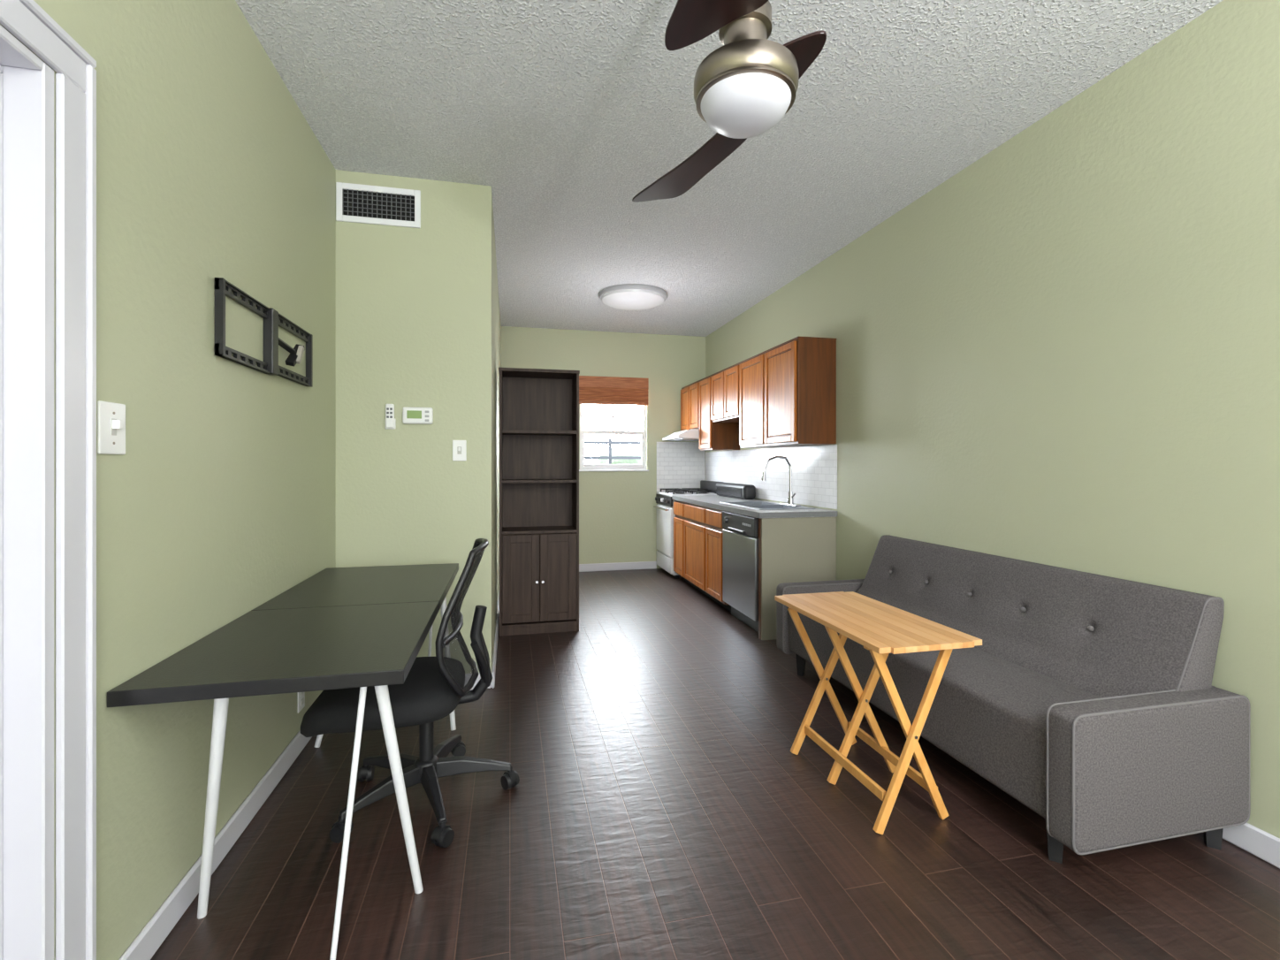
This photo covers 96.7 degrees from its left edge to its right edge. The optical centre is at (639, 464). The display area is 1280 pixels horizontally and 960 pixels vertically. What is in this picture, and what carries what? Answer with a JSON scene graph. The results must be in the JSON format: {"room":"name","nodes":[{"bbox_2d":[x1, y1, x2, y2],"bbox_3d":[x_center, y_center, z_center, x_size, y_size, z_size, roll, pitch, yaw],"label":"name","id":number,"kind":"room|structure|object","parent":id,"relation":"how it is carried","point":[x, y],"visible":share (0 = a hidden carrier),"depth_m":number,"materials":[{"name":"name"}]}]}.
{"room":"studio apartment","nodes":[
{"label":"studio apartment","id":0,"kind":"room"},
{"bbox_2d":[0,0,335,959],"bbox_3d":[-1.028,-0.142,0.368,0.160,2.624,4.975,0,0,-13],"label":"wall","id":1,"kind":"structure","parent":0,"point":[220,501],"depth_m":1.54,"materials":[{"name":"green paint"}]},
{"bbox_2d":[0,64,2,959],"bbox_3d":[-1.087,0.224,0.648,0.040,1.892,0.780,0,0,-13],"label":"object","id":2,"kind":"object","parent":1,"relation":"attached to","point":[1,66],"visible":1,"depth_m":1.03,"materials":[{"name":"grey paint"}]},
{"bbox_2d":[0,0,96,959],"bbox_3d":[-1.073,0.174,0.690,0.146,1.992,0.929,0,0,-13],"label":"door frame","id":3,"kind":"structure","parent":1,"relation":"attached to","point":[27,80],"depth_m":1.05,"materials":[{"name":"grey paint"}]},
{"bbox_2d":[97,400,125,454],"bbox_3d":[-1.132,-0.077,1.229,0.020,0.112,0.084,0,0,-13],"label":"light switch","id":4,"kind":"object","parent":1,"relation":"attached to","point":[110,415],"visible":1,"depth_m":1.22,"materials":[{"name":"white plastic"}]},
{"bbox_2d":[118,730,312,959],"bbox_3d":[-1.307,1.127,1.985,0.016,0.085,1.697,0,0,-13],"label":"baseboard","id":5,"kind":"structure","parent":1,"relation":"attached to","point":[148,941],"depth_m":1.63,"materials":[{"name":"grey paint"}]},
{"bbox_2d":[214,277,312,387],"bbox_3d":[-1.296,-0.431,2.032,0.058,0.229,0.770,0,0,-13],"label":"mount","id":6,"kind":"object","parent":1,"relation":"attached to","point":[270,365],"depth_m":1.99,"materials":[{"name":"black metal"}]},
{"bbox_2d":[297,692,304,713],"bbox_3d":[-1.391,0.955,2.339,0.009,0.110,0.070,0,0,-13],"label":"wall outlet","id":7,"kind":"object","parent":1,"relation":"attached to","point":[300,695],"visible":0.62,"depth_m":2.33,"materials":[{"name":"white plastic"}]},
{"bbox_2d":[300,692,304,706],"bbox_3d":[-1.389,0.955,2.339,0.005,0.070,0.030,0,0,-13],"label":"socket","id":8,"kind":"object","parent":7,"relation":"attached to","point":[301,693],"depth_m":2.34,"materials":[{"name":"white plastic"}]},
{"bbox_2d":[335,169,500,672],"bbox_3d":[-1.563,-0.142,4.384,0.905,2.624,3.095,0,0,-13],"label":"wall","id":9,"kind":"structure","parent":0,"point":[418,315],"depth_m":2.90,"materials":[{"name":"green paint"}]},
{"bbox_2d":[335,182,420,228],"bbox_3d":[-1.306,-1.295,2.850,0.392,0.190,0.012,0,0,-13],"label":"air vent","id":10,"kind":"object","parent":9,"relation":"in","point":[354,202],"visible":1,"depth_m":2.85,"materials":[{"name":"white metal"}]},
{"bbox_2d":[342,188,414,220],"bbox_3d":[-1.305,-1.295,2.850,0.339,0.130,0.007,0,0,-13],"label":"grille","id":11,"kind":"object","parent":10,"relation":"attached to","point":[363,204],"depth_m":2.85,"materials":[{"name":"grey metal"}]},
{"bbox_2d":[384,403,396,429],"bbox_3d":[-1.254,-0.238,2.852,0.050,0.127,0.031,0,0,-13],"label":"remote","id":12,"kind":"object","parent":9,"relation":"attached to","point":[390,422],"visible":1,"depth_m":2.84,"materials":[{"name":"white plastic"}]},
{"bbox_2d":[402,406,433,424],"bbox_3d":[-1.126,-0.245,2.882,0.144,0.085,0.028,0,0,-13],"label":"thermostat","id":13,"kind":"object","parent":9,"relation":"attached to","point":[410,415],"visible":1,"depth_m":2.87,"materials":[{"name":"white plastic"}]},
{"bbox_2d":[452,440,466,461],"bbox_3d":[-0.930,-0.070,2.931,0.068,0.108,0.020,0,0,-13],"label":"light switch","id":14,"kind":"object","parent":9,"relation":"attached to","point":[459,446],"visible":1,"depth_m":2.93,"materials":[{"name":"white plastic"}]},
{"bbox_2d":[469,672,491,690],"bbox_3d":[-1.131,1.127,2.888,0.729,0.085,0.016,0,0,-13],"label":"baseboard","id":15,"kind":"structure","parent":9,"relation":"attached to","point":[478,678],"depth_m":2.95,"materials":[{"name":"grey paint"}]},
{"bbox_2d":[491,587,499,688],"bbox_3d":[-1.113,1.127,4.479,0.016,0.085,3.111,0,0,-13],"label":"baseboard","id":16,"kind":"structure","parent":9,"relation":"attached to","point":[494,658],"depth_m":3.40,"materials":[{"name":"grey paint"}]},
{"bbox_2d":[500,326,705,568],"bbox_3d":[-0.369,-0.142,6.296,2.275,2.624,0.100,0,0,-13],"label":"wall","id":17,"kind":"structure","parent":0,"point":[618,515],"depth_m":6.29,"materials":[{"name":"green paint"}]},
{"bbox_2d":[579,403,646,469],"bbox_3d":[-0.300,-0.435,6.317,0.750,0.990,0.050,0,0,-13],"label":"frame","id":18,"kind":"object","parent":17,"relation":"attached to","point":[581,405],"visible":0.43,"depth_m":6.30,"materials":[{"name":"white paint"}]},
{"bbox_2d":[582,404,643,466],"bbox_3d":[-0.299,-0.435,6.314,0.690,0.930,0.035,0,0,-13],"label":"window","id":19,"kind":"structure","parent":17,"relation":"in","point":[618,432],"depth_m":6.31,"materials":[{"name":"white paint"}]},
{"bbox_2d":[579,375,648,405],"bbox_3d":[-0.294,-0.802,6.227,0.800,0.305,0.052,0,0,-13],"label":"bamboo blind","id":20,"kind":"object","parent":17,"relation":"attached to","point":[592,390],"visible":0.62,"depth_m":6.22,"materials":[{"name":"brown wood"}]},
{"bbox_2d":[579,469,648,471],"bbox_3d":[-0.288,0.070,6.268,0.790,0.020,0.050,0,0,-13],"label":"sill","id":21,"kind":"structure","parent":17,"relation":"attached to","point":[579,469],"depth_m":6.24,"materials":[{"name":"white paint"}]},
{"bbox_2d":[579,561,656,571],"bbox_3d":[-0.631,1.127,6.177,1.679,0.085,0.016,0,0,-13],"label":"baseboard","id":22,"kind":"structure","parent":17,"relation":"attached to","point":[640,565],"depth_m":6.26,"materials":[{"name":"grey paint"}]},
{"bbox_2d":[656,441,705,494],"bbox_3d":[0.464,0.060,6.431,0.570,0.620,0.008,0,0,-13],"label":"backsplash","id":23,"kind":"structure","parent":17,"relation":"attached to","point":[680,465],"depth_m":6.42,"materials":[{"name":"tile"}]},
{"bbox_2d":[150,568,1279,959],"bbox_3d":[0.069,1.220,2.257,3.420,0.100,8.170,0,0,-13],"label":"floor","id":24,"kind":"structure","parent":0,"point":[661,806],"depth_m":1.70,"materials":[{"name":"brown wood"}]},
{"bbox_2d":[106,563,458,959],"bbox_3d":[-0.998,0.829,1.969,0.603,0.690,1.536,0,0,-13],"label":"desk","id":25,"kind":"object","parent":24,"relation":"on","point":[354,627],"visible":0.91,"depth_m":1.47,"materials":[{"name":"black laminate"}]},
{"bbox_2d":[300,538,519,847],"bbox_3d":[-0.770,0.721,1.986,0.683,0.898,0.609,0,0,-13],"label":"office chair","id":26,"kind":"object","parent":24,"relation":"on","point":[433,687],"visible":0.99,"depth_m":1.88,"materials":[{"name":"black plastic"}]},
{"bbox_2d":[331,817,351,828],"bbox_3d":[-0.931,1.136,1.776,0.052,0.052,0.024,0,0,6],"label":"caster","id":27,"kind":"object","parent":26,"relation":"attached to","point":[339,823],"depth_m":1.76,"materials":[{"name":"black plastic"}]},
{"bbox_2d":[360,764,369,779],"bbox_3d":[-1.012,1.136,2.101,0.025,0.052,0.052,0,0,-13],"label":"caster","id":28,"kind":"object","parent":26,"relation":"attached to","point":[365,768],"depth_m":2.08,"materials":[{"name":"black plastic"}]},
{"bbox_2d":[433,824,451,843],"bbox_3d":[-0.606,1.136,1.746,0.024,0.052,0.052,0,0,26],"label":"caster","id":29,"kind":"object","parent":26,"relation":"attached to","point":[442,834],"depth_m":1.73,"materials":[{"name":"black plastic"}]},
{"bbox_2d":[451,739,465,750],"bbox_3d":[-0.727,1.136,2.278,0.052,0.052,0.024,0,0,-30],"label":"caster","id":30,"kind":"object","parent":26,"relation":"attached to","point":[460,746],"depth_m":2.26,"materials":[{"name":"black plastic"}]},
{"bbox_2d":[502,769,517,784],"bbox_3d":[-0.470,1.136,2.057,0.052,0.052,0.024,0,0,43],"label":"caster","id":31,"kind":"object","parent":26,"relation":"attached to","point":[509,777],"depth_m":2.04,"materials":[{"name":"black plastic"}]},
{"bbox_2d":[498,367,579,636],"bbox_3d":[-0.721,0.257,4.055,0.552,1.826,0.312,0,0,-13],"label":"bookcase","id":32,"kind":"object","parent":24,"relation":"on","point":[539,407],"visible":1,"depth_m":4.05,"materials":[{"name":"brown wood"}]},
{"bbox_2d":[653,480,723,578],"bbox_3d":[0.507,0.677,6.122,0.625,0.985,0.600,0,0,-13],"label":"gas stove","id":33,"kind":"object","parent":24,"relation":"on","point":[665,508],"visible":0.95,"depth_m":5.98,"materials":[{"name":"white metal"}]},
{"bbox_2d":[656,491,716,496],"bbox_3d":[0.531,0.319,6.127,0.575,0.022,0.600,0,0,-13],"label":"cooktop","id":34,"kind":"object","parent":33,"relation":"in","point":[659,493],"depth_m":5.92,"materials":[{"name":"white metal"}]},
{"bbox_2d":[722,510,758,632],"bbox_3d":[0.951,0.765,4.179,0.545,0.810,0.605,0,0,-13],"label":"dishwasher","id":35,"kind":"object","parent":24,"relation":"on","point":[740,537],"visible":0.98,"depth_m":4.07,"materials":[{"name":"silver metal"}]},
{"bbox_2d":[673,500,836,639],"bbox_3d":[0.839,0.764,4.831,0.568,0.812,2.045,0,0,-13],"label":"base cabinet","id":36,"kind":"object","parent":24,"relation":"on","point":[792,549],"visible":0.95,"depth_m":3.88,"materials":[{"name":"beige paint"}]},
{"bbox_2d":[671,495,837,518],"bbox_3d":[0.837,0.339,4.823,0.577,0.038,2.060,0,0,-13],"label":"countertop","id":37,"kind":"structure","parent":36,"relation":"on","point":[712,501],"depth_m":4.08,"materials":[{"name":"laminate"}]},
{"bbox_2d":[716,482,755,499],"bbox_3d":[0.900,0.252,5.432,0.126,0.135,0.750,0,0,-13],"label":"toaster","id":38,"kind":"object","parent":37,"relation":"on","point":[729,490],"depth_m":5.25,"materials":[{"name":"silver metal"}]},
{"bbox_2d":[719,501,815,510],"bbox_3d":[0.957,0.385,4.394,0.427,0.141,0.784,0,0,-13],"label":"sink","id":39,"kind":"object","parent":37,"relation":"in","point":[755,505],"visible":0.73,"depth_m":4.39,"materials":[{"name":"silver metal"}]},
{"bbox_2d":[761,455,800,506],"bbox_3d":[1.047,0.124,4.322,0.264,0.379,0.240,0,0,-13],"label":"kitchen faucet","id":40,"kind":"object","parent":37,"relation":"on","point":[790,500],"visible":1,"depth_m":4.33,"materials":[{"name":"silver metal"}]},
{"bbox_2d":[774,591,982,834],"bbox_3d":[0.835,0.867,2.124,0.375,0.609,0.730,0,0,-13],"label":"folding tray table","id":41,"kind":"object","parent":24,"relation":"on","point":[883,629],"visible":1,"depth_m":2.03,"materials":[{"name":"brown wood"}]},
{"bbox_2d":[776,534,1250,863],"bbox_3d":[1.315,0.792,2.501,0.671,0.756,1.790,0,0,-13],"label":"sofa","id":42,"kind":"object","parent":24,"relation":"on","point":[1090,700],"visible":0.8,"depth_m":1.85,"materials":[{"name":"grey fabric"}]},
{"bbox_2d":[235,0,1223,336],"bbox_3d":[0.069,-1.504,2.257,3.420,0.100,8.170,0,0,-13],"label":"ceiling","id":43,"kind":"structure","parent":0,"point":[568,110],"depth_m":2.36,"materials":[{"name":"white paint"}]},
{"bbox_2d":[598,283,667,310],"bbox_3d":[-0.058,-1.407,4.880,0.590,0.094,0.590,0,0,-13],"label":"ceiling light","id":44,"kind":"object","parent":43,"relation":"attached to","point":[626,296],"depth_m":4.72,"materials":[{"name":"white glass"}]},
{"bbox_2d":[632,0,826,202],"bbox_3d":[0.250,-1.127,1.350,0.385,0.654,1.727,0,0,-13],"label":"ceiling fan","id":45,"kind":"object","parent":43,"relation":"hanging from","point":[746,86],"depth_m":1.30,"materials":[{"name":"brown wood"}]},
{"bbox_2d":[705,0,1279,838],"bbox_3d":[1.687,-0.142,2.627,0.100,2.624,8.170,0,0,-13],"label":"wall","id":46,"kind":"structure","parent":0,"point":[1063,352],"depth_m":2.14,"materials":[{"name":"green paint"}]},
{"bbox_2d":[680,336,836,450],"bbox_3d":[0.899,-0.498,5.157,0.305,0.723,2.665,0,0,-13],"label":"upper cabinet","id":47,"kind":"object","parent":46,"relation":"attached to","point":[782,395],"visible":0.99,"depth_m":4.21,"materials":[{"name":"brown wood"}]},
{"bbox_2d":[662,428,699,441],"bbox_3d":[0.565,-0.308,6.125,0.510,0.100,0.610,0,0,-13],"label":"range hood","id":48,"kind":"object","parent":47,"relation":"attached to","point":[692,434],"visible":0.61,"depth_m":5.83,"materials":[{"name":"white metal"}]},
{"bbox_2d":[681,380,700,430],"bbox_3d":[0.682,-0.607,6.152,0.285,0.490,0.630,0,0,-13],"label":"wall cabinet","id":49,"kind":"object","parent":47,"relation":"attached to","point":[690,392],"depth_m":6.06,"materials":[{"name":"brown wood"}]},
{"bbox_2d":[705,444,837,509],"bbox_3d":[1.047,0.087,5.189,0.006,0.442,2.670,0,0,-13],"label":"backsplash","id":50,"kind":"structure","parent":46,"relation":"attached to","point":[814,468],"depth_m":4.61,"materials":[{"name":"tile"}]},
{"bbox_2d":[1222,822,1279,868],"bbox_3d":[1.929,1.127,1.310,0.016,0.085,5.295,0,0,-13],"label":"baseboard","id":51,"kind":"structure","parent":46,"relation":"attached to","point":[1248,837],"depth_m":1.69,"materials":[{"name":"grey paint"}]},
{"label":"outside","id":52,"kind":"structure","parent":0,"visible":0},
{"bbox_3d":[-1.486,1.720,13.237,15.000,0.100,13.530,0,0,-13],"label":"ground","id":53,"kind":"structure","parent":52,"visible":0},
{"bbox_2d":[584,438,641,464],"bbox_3d":[-0.616,0.620,9.430,7.000,2.100,0.060,0,0,-13],"label":"fence","id":54,"kind":"object","parent":53,"relation":"on","point":[609,442],"visible":0.06,"depth_m":9.46,"materials":[{"name":"black"}]},
{"bbox_2d":[595,446,641,464],"bbox_3d":[-0.170,0.672,10.625,2.021,1.997,1.981,0,0,-13],"label":"shrub","id":55,"kind":"object","parent":53,"relation":"on","point":[616,451],"visible":0.05,"depth_m":10.24,"materials":[{"name":"green plant"}]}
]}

